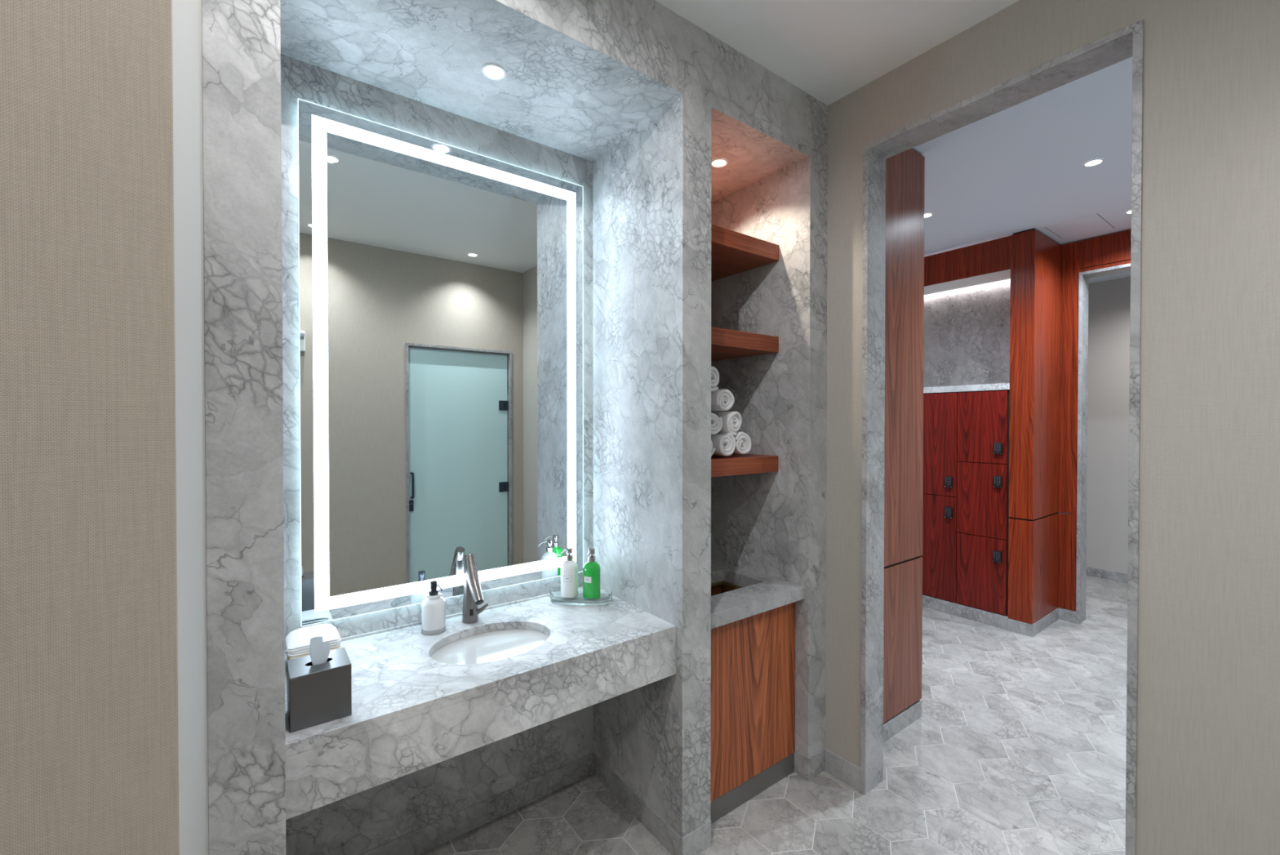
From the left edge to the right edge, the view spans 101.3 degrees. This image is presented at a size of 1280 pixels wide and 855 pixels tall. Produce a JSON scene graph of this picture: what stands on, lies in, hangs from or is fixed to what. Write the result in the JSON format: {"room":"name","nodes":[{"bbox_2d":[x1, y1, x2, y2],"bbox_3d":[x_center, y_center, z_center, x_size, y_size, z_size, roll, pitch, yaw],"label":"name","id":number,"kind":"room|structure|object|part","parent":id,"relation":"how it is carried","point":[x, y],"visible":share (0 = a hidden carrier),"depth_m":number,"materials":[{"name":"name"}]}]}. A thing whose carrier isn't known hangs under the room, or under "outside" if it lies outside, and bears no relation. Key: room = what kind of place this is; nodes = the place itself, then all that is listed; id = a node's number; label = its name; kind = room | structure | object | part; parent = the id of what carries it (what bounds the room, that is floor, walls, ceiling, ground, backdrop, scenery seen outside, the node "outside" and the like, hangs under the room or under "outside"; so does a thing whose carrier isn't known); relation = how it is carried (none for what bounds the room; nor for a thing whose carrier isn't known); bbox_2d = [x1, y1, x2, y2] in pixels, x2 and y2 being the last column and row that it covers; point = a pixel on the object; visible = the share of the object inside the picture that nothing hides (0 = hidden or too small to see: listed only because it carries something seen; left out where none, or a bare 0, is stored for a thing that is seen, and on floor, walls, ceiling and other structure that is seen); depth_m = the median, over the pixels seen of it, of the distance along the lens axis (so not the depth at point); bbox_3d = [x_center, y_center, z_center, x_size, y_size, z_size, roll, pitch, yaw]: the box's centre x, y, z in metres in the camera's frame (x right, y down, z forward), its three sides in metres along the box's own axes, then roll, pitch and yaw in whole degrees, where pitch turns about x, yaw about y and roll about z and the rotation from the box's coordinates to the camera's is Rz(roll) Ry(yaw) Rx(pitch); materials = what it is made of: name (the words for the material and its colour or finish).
{"room":"spa bathroom","nodes":[
{"label":"spa bathroom","id":0,"kind":"room"},
{"bbox_2d":[0,0,208,854],"bbox_3d":[-1.549,0.071,0.765,1.422,3.060,1.268,0,1,-37],"label":"wall","id":1,"kind":"structure","parent":0,"point":[104,750],"depth_m":0.64,"materials":[{"name":"grey"}]},
{"bbox_2d":[280,53,593,854],"bbox_3d":[-0.717,0.193,2.068,1.198,2.792,0.080,0,1,-37],"label":"wall","id":2,"kind":"structure","parent":0,"point":[362,821],"depth_m":1.92,"materials":[{"name":"stone"}]},
{"bbox_2d":[297,98,583,626],"bbox_3d":[-0.684,-0.210,2.026,1.062,1.712,0.019,0,1,-37],"label":"mirror","id":3,"kind":"object","parent":2,"relation":"attached to","point":[441,285],"visible":0.86,"depth_m":1.94,"materials":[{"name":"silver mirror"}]},
{"bbox_2d":[284,586,676,819],"bbox_3d":[-0.519,0.814,1.808,1.194,0.186,0.584,0,1,-37],"label":"countertop","id":4,"kind":"structure","parent":2,"relation":"attached to","point":[412,711],"depth_m":1.57,"materials":[{"name":"stone"}]},
{"bbox_2d":[284,623,341,659],"bbox_3d":[-1.016,0.687,1.632,0.141,0.090,0.162,0,1,-37],"label":"towel stack","id":5,"kind":"object","parent":4,"relation":"on","point":[297,641],"visible":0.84,"depth_m":1.62,"materials":[{"name":"beige"}]},
{"bbox_2d":[286,635,351,732],"bbox_3d":[-0.827,0.633,1.350,0.133,0.203,0.124,0,1,-37],"label":"tissue box","id":6,"kind":"object","parent":4,"relation":"on","point":[319,682],"visible":1,"depth_m":1.31,"materials":[{"name":"black metal"}]},
{"bbox_2d":[421,580,445,635],"bbox_3d":[-0.739,0.640,1.880,0.082,0.178,0.085,0,1,-37],"label":"soap dispenser","id":7,"kind":"object","parent":4,"relation":"on","point":[433,606],"visible":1,"depth_m":1.85,"materials":[{"name":"white ceramic"}]},
{"bbox_3d":[-0.740,0.723,1.882,0.082,0.014,0.082,0,1,-37],"label":"glass","id":8,"kind":"part","parent":7,"relation":"part of","materials":[{"name":"white"}]},
{"bbox_2d":[462,553,488,623],"bbox_3d":[-0.604,0.602,1.954,0.090,0.255,0.141,0,1,-37],"label":"faucet","id":9,"kind":"object","parent":4,"relation":"on","point":[473,597],"visible":1,"depth_m":1.95,"materials":[{"name":"silver metal"}]},
{"bbox_3d":[-0.615,0.560,1.944,0.042,0.172,0.139,0,1,-37],"label":"spout","id":10,"kind":"part","parent":9,"relation":"part of","materials":[{"name":"silver metal"}]},
{"bbox_3d":[-0.600,0.686,1.984,0.056,0.047,0.024,0,1,-16],"label":"lever","id":11,"kind":"part","parent":9,"relation":"part of","materials":[{"name":"silver metal"}]},
{"bbox_2d":[430,628,548,663],"bbox_3d":[-0.506,0.836,1.799,0.463,0.152,0.358,0,1,-37],"label":"sink","id":12,"kind":"object","parent":4,"relation":"in","point":[486,646],"visible":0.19,"depth_m":1.82,"materials":[{"name":"white ceramic"}]},
{"bbox_2d":[550,587,612,605],"bbox_3d":[-0.247,0.710,2.201,0.263,0.032,0.132,0,1,5],"label":"glass tray","id":13,"kind":"object","parent":4,"relation":"on","point":[606,596],"visible":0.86,"depth_m":2.15,"materials":[{"name":"clear glass"}]},
{"bbox_2d":[559,546,577,597],"bbox_3d":[-0.299,0.604,2.198,0.079,0.204,0.074,0,1,-8],"label":"lotion bottle","id":14,"kind":"object","parent":13,"relation":"on","point":[569,567],"visible":0.96,"depth_m":2.17,"materials":[{"name":"white plastic"}]},
{"bbox_2d":[582,547,600,598],"bbox_3d":[-0.203,0.605,2.181,0.078,0.204,0.073,0,1,-37],"label":"soap bottle","id":15,"kind":"object","parent":13,"relation":"on","point":[591,569],"visible":0.98,"depth_m":2.15,"materials":[{"name":"green plastic"}]},
{"bbox_2d":[201,0,827,854],"bbox_3d":[-0.247,0.059,2.058,2.210,3.060,0.740,0,1,-37],"label":"wall","id":16,"kind":"structure","parent":0,"point":[635,90],"depth_m":1.93,"materials":[{"name":"grey stone"}]},
{"bbox_2d":[481,63,506,80],"bbox_3d":[-0.492,-1.196,1.767,0.082,0.004,0.082,0,1,-37],"label":"recessed light","id":17,"kind":"object","parent":16,"relation":"in","point":[491,71],"visible":1,"depth_m":1.77,"materials":[{"name":"white"}]},
{"bbox_2d":[359,752,682,854],"bbox_3d":[-0.509,1.543,1.809,1.204,0.097,0.626,0,1,-37],"label":"baseboard","id":18,"kind":"structure","parent":16,"relation":"attached to","point":[426,837],"depth_m":2.10,"materials":[{"name":"stone"}]},
{"bbox_2d":[682,819,711,854],"bbox_3d":[0.209,1.541,1.955,0.144,0.097,0.012,0,1,-37],"label":"baseboard","id":19,"kind":"object","parent":16,"relation":"attached to","point":[698,840],"visible":1,"depth_m":1.95,"materials":[{"name":"stone"}]},
{"bbox_2d":[711,158,728,167],"bbox_3d":[0.360,-1.202,2.388,0.080,0.004,0.080,0,1,-37],"label":"recessed light","id":20,"kind":"object","parent":16,"relation":"in","point":[718,162],"visible":0.93,"depth_m":2.38,"materials":[{"name":"white"}]},
{"bbox_2d":[794,748,824,780],"bbox_3d":[0.781,1.535,2.420,0.120,0.100,0.078,0,1,-37],"label":"baseboard","id":21,"kind":"structure","parent":16,"relation":"attached to","point":[807,768],"depth_m":2.38,"materials":[{"name":"stone"}]},
{"bbox_2d":[419,575,1127,854],"bbox_3d":[1.771,1.645,2.455,8.950,0.120,3.850,0,1,-37],"label":"floor","id":22,"kind":"structure","parent":0,"point":[1017,745],"depth_m":2.35,"materials":[{"name":"tile"}]},
{"bbox_2d":[710,583,795,823],"bbox_3d":[0.301,1.185,2.457,0.603,0.799,0.570,0,1,-37],"label":"base cabinet","id":23,"kind":"object","parent":22,"relation":"on","point":[753,657],"visible":0.35,"depth_m":2.23,"materials":[{"name":"brown wood"}]},
{"bbox_3d":[0.462,1.540,2.241,0.602,0.094,0.014,0,1,-37],"label":"kick plate","id":24,"kind":"part","parent":23,"relation":"part of","materials":[{"name":"grey"}]},
{"bbox_2d":[711,558,804,628],"bbox_3d":[0.309,0.750,2.442,0.606,0.070,0.636,0,1,-37],"label":"countertop","id":25,"kind":"structure","parent":23,"relation":"on","point":[755,593],"depth_m":2.29,"materials":[{"name":"stone"}]},
{"bbox_2d":[883,699,921,742],"bbox_3d":[0.883,1.535,3.200,0.667,0.086,1.315,0,1,-37],"label":"baseboard","id":26,"kind":"structure","parent":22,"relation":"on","point":[901,720],"depth_m":2.75,"materials":[{"name":"stone"}]},
{"bbox_2d":[654,0,1132,283],"bbox_3d":[1.736,-1.535,2.429,8.900,0.120,3.800,0,1,-37],"label":"ceiling","id":27,"kind":"structure","parent":0,"point":[1020,167],"depth_m":2.50,"materials":[{"name":"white paint"}]},
{"bbox_2d":[924,213,933,217],"bbox_3d":[2.005,-1.485,3.678,0.090,0.004,0.090,0,1,-37],"label":"recessed light","id":28,"kind":"object","parent":27,"relation":"in","point":[926,215],"visible":0.59,"depth_m":3.67,"materials":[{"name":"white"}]},
{"bbox_2d":[1045,213,1112,238],"bbox_3d":[3.254,-1.494,3.891,0.400,0.012,0.300,0,1,-37],"label":"access panel","id":29,"kind":"object","parent":27,"relation":"attached to","point":[1095,222],"visible":1,"depth_m":3.88,"materials":[{"name":"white paint"}]},
{"bbox_2d":[1044,213,1115,238],"bbox_3d":[3.276,-1.494,3.908,0.465,0.011,0.307,0,1,-37],"label":"trim","id":30,"kind":"structure","parent":29,"relation":"attached to","point":[1098,214],"depth_m":3.88,"materials":[{"name":"black metal"}]},
{"bbox_2d":[1083,158,1104,167],"bbox_3d":[2.534,-1.477,2.931,0.090,0.004,0.090,0,1,-37],"label":"recessed light","id":31,"kind":"object","parent":27,"relation":"in","point":[1095,162],"visible":1,"depth_m":2.93,"materials":[{"name":"white"}]},
{"bbox_2d":[1124,209,1131,213],"bbox_3d":[3.393,-1.484,3.603,0.090,0.004,0.090,0,1,-37],"label":"recessed light","id":32,"kind":"object","parent":27,"relation":"in","point":[1130,211],"visible":0.47,"depth_m":3.62,"materials":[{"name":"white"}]},
{"bbox_2d":[883,148,924,722],"bbox_3d":[0.883,0.005,3.185,0.667,2.946,1.315,0,1,-37],"label":"panel","id":33,"kind":"object","parent":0,"point":[905,170],"visible":0.25,"depth_m":2.73,"materials":[{"name":"brown wood"}]},
{"bbox_2d":[923,279,1010,386],"bbox_3d":[2.877,-0.868,4.776,0.090,1.260,1.200,0,1,-37],"label":"wall","id":34,"kind":"structure","parent":0,"point":[966,330],"depth_m":4.66,"materials":[{"name":"stone"}]},
{"bbox_2d":[1008,229,1061,623],"bbox_3d":[3.139,-0.002,4.163,0.602,2.952,0.158,0,1,-37],"label":"wall","id":35,"kind":"structure","parent":0,"point":[1035,301],"depth_m":4.01,"materials":[{"name":"brown wood"}]},
{"bbox_2d":[922,594,1008,629],"bbox_3d":[2.679,1.513,4.637,0.404,0.100,1.125,0,1,-37],"label":"baseboard","id":36,"kind":"structure","parent":35,"relation":"attached to","point":[988,617],"depth_m":4.30,"materials":[{"name":"stone"}]},
{"bbox_2d":[920,493,956,602],"bbox_3d":[2.669,1.018,4.614,0.401,0.879,0.356,0,1,-37],"label":"locker","id":37,"kind":"object","parent":36,"relation":"on","point":[939,556],"visible":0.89,"depth_m":4.46,"materials":[{"name":"red wood"}]},
{"bbox_2d":[923,392,958,497],"bbox_3d":[2.669,0.141,4.605,0.401,0.870,0.356,0,1,-37],"label":"locker","id":38,"kind":"object","parent":37,"relation":"on","point":[940,461],"visible":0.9,"depth_m":4.46,"materials":[{"name":"red wood"}]},
{"bbox_2d":[956,532,1007,615],"bbox_3d":[2.883,1.167,4.326,0.401,0.587,0.356,0,1,-37],"label":"locker","id":39,"kind":"object","parent":36,"relation":"on","point":[981,561],"visible":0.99,"depth_m":4.21,"materials":[{"name":"red wood"}]},
{"bbox_2d":[956,461,1011,539],"bbox_3d":[2.883,0.578,4.320,0.401,0.586,0.356,0,1,-37],"label":"locker","id":40,"kind":"object","parent":39,"relation":"on","point":[982,487],"visible":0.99,"depth_m":4.21,"materials":[{"name":"red wood"}]},
{"bbox_2d":[957,390,1008,463],"bbox_3d":[2.883,-0.005,4.314,0.401,0.573,0.356,0,1,-37],"label":"locker","id":41,"kind":"object","parent":40,"relation":"on","point":[982,415],"visible":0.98,"depth_m":4.20,"materials":[{"name":"red wood"}]},
{"bbox_2d":[923,382,1009,393],"bbox_3d":[2.686,-0.324,4.624,0.426,0.051,1.126,0,1,-37],"label":"stone ledge","id":42,"kind":"object","parent":41,"relation":"on","point":[1002,386],"visible":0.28,"depth_m":4.29,"materials":[{"name":"stone"}]},
{"bbox_2d":[924,235,1010,286],"bbox_3d":[2.528,-1.354,4.496,0.020,0.253,1.126,0,1,-37],"label":"wood panel","id":43,"kind":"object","parent":35,"relation":"attached to","point":[993,255],"depth_m":4.28,"materials":[{"name":"brown wood"}]},
{"bbox_2d":[1006,389,1010,616],"bbox_3d":[2.867,0.589,4.076,0.018,1.760,0.016,0,1,-37],"label":"trim","id":44,"kind":"structure","parent":35,"relation":"attached to","point":[1008,517],"depth_m":4.07,"materials":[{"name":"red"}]},
{"bbox_2d":[1007,607,1058,636],"bbox_3d":[3.138,1.522,4.176,0.606,0.092,0.164,0,1,-37],"label":"baseboard","id":45,"kind":"structure","parent":35,"relation":"attached to","point":[1020,627],"depth_m":4.03,"materials":[{"name":"stone"}]},
{"bbox_2d":[1011,228,1057,520],"bbox_3d":[3.144,-0.395,4.163,0.590,2.194,0.134,0,1,-37],"label":"trim","id":46,"kind":"structure","parent":35,"relation":"attached to","point":[1031,228],"depth_m":4.00,"materials":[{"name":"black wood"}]},
{"bbox_2d":[825,0,1279,854],"bbox_3d":[1.379,0.061,1.832,0.133,3.060,3.040,0,1,-37],"label":"wall","id":47,"kind":"structure","parent":0,"point":[1208,762],"depth_m":1.49,"materials":[{"name":"beige paint"}]},
{"bbox_2d":[824,747,860,791],"bbox_3d":[0.914,1.536,2.361,0.022,0.100,0.175,0,1,-37],"label":"baseboard","id":48,"kind":"structure","parent":47,"relation":"attached to","point":[846,771],"depth_m":2.35,"materials":[{"name":"stone"}]},
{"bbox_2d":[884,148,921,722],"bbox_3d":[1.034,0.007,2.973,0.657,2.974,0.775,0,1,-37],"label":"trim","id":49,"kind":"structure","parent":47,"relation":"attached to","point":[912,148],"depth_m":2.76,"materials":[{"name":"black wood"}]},
{"bbox_2d":[860,19,1143,854],"bbox_3d":[1.283,0.190,1.962,0.147,2.800,0.883,0,1,-37],"label":"door frame","id":50,"kind":"structure","parent":47,"relation":"attached to","point":[1126,42],"depth_m":2.15,"materials":[{"name":"stone"}]},
{"bbox_2d":[1057,229,1130,544],"bbox_3d":[3.839,0.041,3.880,0.144,3.060,3.400,0,1,-37],"label":"wall","id":51,"kind":"structure","parent":0,"point":[1128,229],"depth_m":4.19,"materials":[{"name":"grey paint"}]},
{"bbox_2d":[1058,607,1075,622],"bbox_3d":[3.469,1.521,4.252,0.024,0.092,0.109,0,1,-37],"label":"baseboard","id":52,"kind":"structure","parent":51,"relation":"attached to","point":[1067,615],"depth_m":4.25,"materials":[{"name":"stone"}]},
{"bbox_2d":[1058,230,1130,610],"bbox_3d":[3.783,-0.001,3.817,0.020,2.956,1.166,0,1,-37],"label":"wall panels","id":53,"kind":"object","parent":51,"relation":"attached to","point":[1113,248],"visible":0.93,"depth_m":4.22,"materials":[{"name":"brown wood"}]},
{"bbox_2d":[1075,262,1130,623],"bbox_3d":[3.824,0.171,3.884,0.172,2.800,0.883,0,1,-37],"label":"door frame","id":54,"kind":"structure","parent":51,"relation":"attached to","point":[1083,277],"depth_m":4.19,"materials":[{"name":"stone"}]},
{"bbox_2d":[1086,276,1130,573],"bbox_3d":[5.229,0.031,4.910,0.150,3.060,3.400,0,1,-37],"label":"wall","id":55,"kind":"structure","parent":0,"point":[1109,300],"depth_m":5.37,"materials":[{"name":"grey paint"}]},
{"bbox_2d":[1086,566,1128,582],"bbox_3d":[5.164,1.515,4.877,0.012,0.092,3.400,0,1,-37],"label":"baseboard","id":56,"kind":"structure","parent":55,"relation":"attached to","point":[1091,571],"depth_m":5.37,"materials":[{"name":"stone"}]},
{"bbox_3d":[0.096,0.186,2.725,0.611,2.792,0.080,0,1,-37],"label":"shelf niche","id":57,"kind":"object","parent":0,"visible":0},
{"bbox_2d":[711,223,778,281],"bbox_3d":[0.266,-0.822,2.486,0.605,0.074,0.490,0,1,-37],"label":"floating shelf","id":58,"kind":"object","parent":57,"relation":"attached to","point":[732,252],"visible":0.29,"depth_m":2.40,"materials":[{"name":"brown wood"}]},
{"bbox_2d":[711,326,778,361],"bbox_3d":[0.266,-0.391,2.490,0.605,0.074,0.490,0,1,-37],"label":"floating shelf","id":59,"kind":"object","parent":57,"relation":"attached to","point":[726,344],"visible":0.29,"depth_m":2.37,"materials":[{"name":"brown wood"}]},
{"bbox_2d":[711,453,778,476],"bbox_3d":[0.266,0.170,2.495,0.605,0.074,0.490,0,1,-37],"label":"floating shelf","id":60,"kind":"object","parent":57,"relation":"attached to","point":[734,464],"visible":0.27,"depth_m":2.35,"materials":[{"name":"brown wood"}]},
{"bbox_2d":[711,440,715,456],"bbox_3d":[0.211,0.081,2.353,0.106,0.102,0.273,0,1,-37],"label":"rolled towel","id":61,"kind":"object","parent":60,"relation":"on","point":[713,450],"visible":0.06,"depth_m":2.27,"materials":[{"name":"white fabric"}]},
{"bbox_2d":[711,413,722,434],"bbox_3d":[0.244,-0.017,2.383,0.109,0.095,0.273,0,1,-37],"label":"rolled towel","id":62,"kind":"object","parent":61,"relation":"on","point":[716,421],"visible":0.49,"depth_m":2.29,"materials":[{"name":"white fabric"}]},
{"bbox_2d":[711,432,735,456],"bbox_3d":[0.311,0.074,2.414,0.104,0.103,0.273,0,1,-37],"label":"rolled towel","id":63,"kind":"object","parent":60,"relation":"on","point":[724,443],"visible":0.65,"depth_m":2.31,"materials":[{"name":"white fabric"}]},
{"bbox_2d":[711,411,742,435],"bbox_3d":[0.349,-0.019,2.454,0.097,0.110,0.273,0,1,-37],"label":"rolled towel","id":64,"kind":"object","parent":63,"relation":"on","point":[731,420],"visible":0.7,"depth_m":2.35,"materials":[{"name":"white fabric"}]},
{"bbox_2d":[711,388,734,410],"bbox_3d":[0.300,-0.123,2.417,0.109,0.095,0.273,0,1,-37],"label":"rolled towel","id":65,"kind":"object","parent":64,"relation":"on","point":[721,399],"visible":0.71,"depth_m":2.31,"materials":[{"name":"white fabric"}]},
{"bbox_2d":[732,431,751,453],"bbox_3d":[0.393,0.070,2.494,0.103,0.103,0.273,0,1,-37],"label":"rolled towel","id":66,"kind":"object","parent":60,"relation":"on","point":[743,441],"visible":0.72,"depth_m":2.39,"materials":[{"name":"white fabric"}]},
{"bbox_3d":[0.112,0.071,2.285,0.109,0.094,0.273,27,-15,-34],"label":"rolled towel","id":67,"kind":"object","parent":60,"relation":"on","visible":0},
{"bbox_3d":[0.152,-0.024,2.308,0.094,0.109,0.273,9,-5,-36],"label":"rolled towel","id":68,"kind":"object","parent":67,"relation":"on","visible":0},
{"bbox_3d":[0.195,-0.118,2.345,0.094,0.109,0.273,42,-23,-29],"label":"rolled towel","id":69,"kind":"object","parent":68,"relation":"on","visible":0},
{"bbox_2d":[711,365,719,391],"bbox_3d":[0.236,-0.211,2.369,0.094,0.109,0.273,-1,1,-37],"label":"rolled towel","id":70,"kind":"object","parent":69,"relation":"on","point":[714,372],"visible":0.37,"depth_m":2.28,"materials":[{"name":"white fabric"}]},
{"bbox_3d":[2.428,0.028,5.230,4.270,3.060,0.150,0,1,-37],"label":"wall","id":71,"kind":"structure","parent":0,"visible":0},
{"bbox_2d":[924,269,1010,295],"bbox_3d":[2.679,-1.251,4.609,0.354,0.030,1.126,0,1,-37],"label":"trim","id":72,"kind":"structure","parent":71,"relation":"attached to","point":[1006,274],"depth_m":4.46,"materials":[{"name":"white paint"}]}
]}

